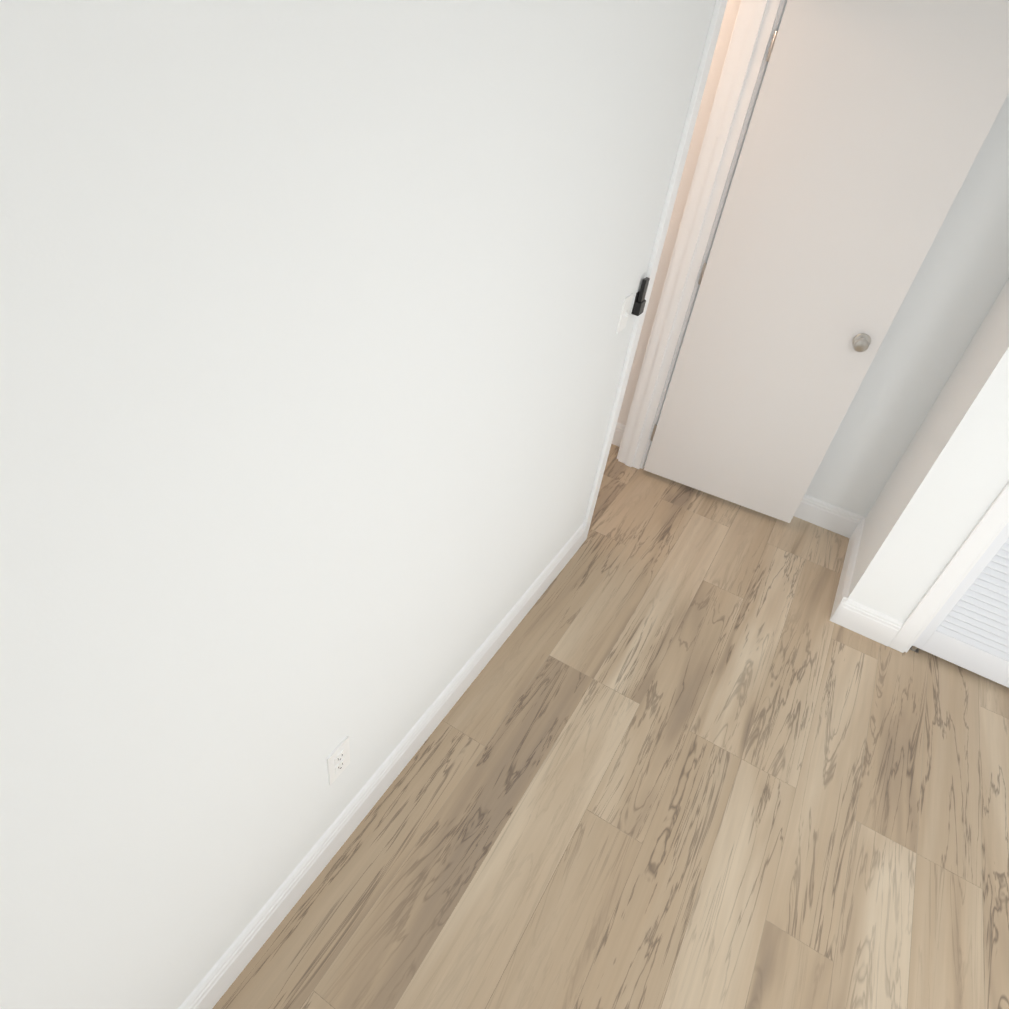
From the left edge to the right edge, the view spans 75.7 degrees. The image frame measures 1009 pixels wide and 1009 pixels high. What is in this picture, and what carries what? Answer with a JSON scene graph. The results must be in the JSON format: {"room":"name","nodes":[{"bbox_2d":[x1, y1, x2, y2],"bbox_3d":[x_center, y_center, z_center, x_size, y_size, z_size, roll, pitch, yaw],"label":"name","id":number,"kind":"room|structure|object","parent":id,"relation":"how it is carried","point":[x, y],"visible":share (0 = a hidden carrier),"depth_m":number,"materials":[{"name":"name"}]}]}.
{"room":"empty bedroom","nodes":[
{"label":"empty bedroom","id":0,"kind":"room"},
{"bbox_2d":[0,0,715,1008],"bbox_3d":[-0.266,-0.137,1.219,0.120,2.440,4.560,25,41,20],"label":"wall","id":1,"kind":"structure","parent":0,"point":[312,350],"depth_m":0.96,"materials":[{"name":"white paint"}]},
{"bbox_2d":[327,736,349,784],"bbox_3d":[-0.401,0.623,1.578,0.008,0.117,0.072,25,41,20],"label":"wall outlet","id":2,"kind":"object","parent":1,"relation":"attached to","point":[338,760],"visible":1,"depth_m":1.57,"materials":[{"name":"white plastic"}]},
{"bbox_2d":[178,522,584,1008],"bbox_3d":[-0.547,0.984,1.619,0.016,0.132,3.522,25,41,20],"label":"baseboard","id":3,"kind":"structure","parent":1,"relation":"attached to","point":[219,979],"depth_m":1.80,"materials":[{"name":"white wood"}]},
{"bbox_2d":[616,293,633,333],"bbox_3d":[0.401,-0.625,2.132,0.017,0.117,0.072,25,41,20],"label":"light switch","id":4,"kind":"object","parent":1,"relation":"attached to","point":[624,315],"visible":1,"depth_m":2.13,"materials":[{"name":"white plastic"}]},
{"bbox_2d":[631,277,649,315],"bbox_3d":[0.460,-0.699,2.181,0.026,0.120,0.048,25,41,20],"label":"remote holder","id":5,"kind":"object","parent":1,"relation":"attached to","point":[639,305],"visible":0.96,"depth_m":2.17,"materials":[{"name":"black"}]},
{"bbox_2d":[582,0,787,543],"bbox_3d":[0.616,-0.876,2.584,0.152,2.130,0.833,25,41,20],"label":"door frame","id":6,"kind":"structure","parent":1,"relation":"attached to","point":[757,19],"depth_m":2.59,"materials":[{"name":"white wood"}]},
{"bbox_2d":[644,0,1008,522],"bbox_3d":[1.190,-0.852,2.696,0.776,2.030,0.136,25,41,20],"label":"hall door","id":7,"kind":"structure","parent":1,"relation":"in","point":[871,124],"depth_m":2.49,"materials":[{"name":"painted wood"},{"name":"satin nickel"}]},
{"bbox_2d":[212,444,1008,1008],"bbox_3d":[0.328,1.148,1.753,4.690,0.080,4.680,25,41,20],"label":"floor","id":8,"kind":"structure","parent":0,"point":[686,748],"depth_m":1.99,"materials":[{"name":"laminate"}]},
{"bbox_2d":[909,646,918,652],"bbox_3d":[2.285,0.866,2.405,1.477,0.025,0.024,25,41,20],"label":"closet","id":9,"kind":"object","parent":8,"relation":"on","point":[914,649],"visible":0.71,"depth_m":2.65,"materials":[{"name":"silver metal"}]},
{"bbox_2d":[617,0,740,424],"bbox_3d":[0.268,-1.526,3.091,1.330,2.440,0.004,25,41,20],"label":"wall","id":10,"kind":"structure","parent":0,"point":[719,56],"depth_m":2.83,"materials":[{"name":"white paint"}]},
{"bbox_2d":[612,422,624,446],"bbox_3d":[0.126,-0.620,3.791,1.330,0.132,0.016,25,41,20],"label":"baseboard","id":11,"kind":"structure","parent":10,"relation":"attached to","point":[618,434],"depth_m":3.58,"materials":[{"name":"white wood"}]},
{"bbox_2d":[805,93,1008,516],"bbox_3d":[0.866,-1.294,2.911,2.656,2.440,0.120,25,41,20],"label":"wall","id":12,"kind":"structure","parent":0,"point":[958,284],"depth_m":2.63,"materials":[{"name":"white paint"}]},
{"bbox_2d":[794,494,865,537],"bbox_3d":[1.271,-0.093,3.342,1.066,0.132,0.016,25,41,20],"label":"baseboard","id":13,"kind":"structure","parent":12,"relation":"attached to","point":[830,517],"depth_m":3.21,"materials":[{"name":"white wood"}]},
{"bbox_2d":[848,332,1008,621],"bbox_3d":[2.379,-0.117,1.706,1.914,2.440,0.120,25,41,20],"label":"wall","id":14,"kind":"structure","parent":0,"point":[958,486],"depth_m":2.29,"materials":[{"name":"white paint"}]},
{"bbox_2d":[830,597,903,645],"bbox_3d":[1.476,0.478,2.655,0.232,0.132,0.016,25,41,20],"label":"baseboard","id":15,"kind":"structure","parent":14,"relation":"attached to","point":[870,623],"depth_m":2.65,"materials":[{"name":"white wood"}]},
{"bbox_2d":[888,482,1008,652],"bbox_3d":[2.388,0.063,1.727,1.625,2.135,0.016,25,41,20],"label":"trim","id":16,"kind":"structure","parent":14,"relation":"attached to","point":[980,536],"depth_m":2.37,"materials":[{"name":"white wood"}]},
{"bbox_2d":[912,522,1008,687],"bbox_3d":[1.933,-0.152,1.965,0.364,2.018,0.028,25,41,20],"label":"closet door","id":17,"kind":"structure","parent":14,"relation":"in","point":[967,627],"depth_m":2.47,"materials":[{"name":"white wood"}]},
{"bbox_2d":[852,278,1008,579],"bbox_3d":[1.781,-0.632,2.246,0.120,2.440,0.543,25,41,20],"label":"wall","id":18,"kind":"structure","parent":0,"point":[990,335],"depth_m":2.51,"materials":[{"name":"white paint"}]},
{"bbox_2d":[830,518,864,621],"bbox_3d":[1.551,0.275,2.928,0.016,0.132,0.679,25,41,20],"label":"baseboard","id":19,"kind":"structure","parent":18,"relation":"attached to","point":[845,580],"depth_m":2.88,"materials":[{"name":"white wood"}]}
]}

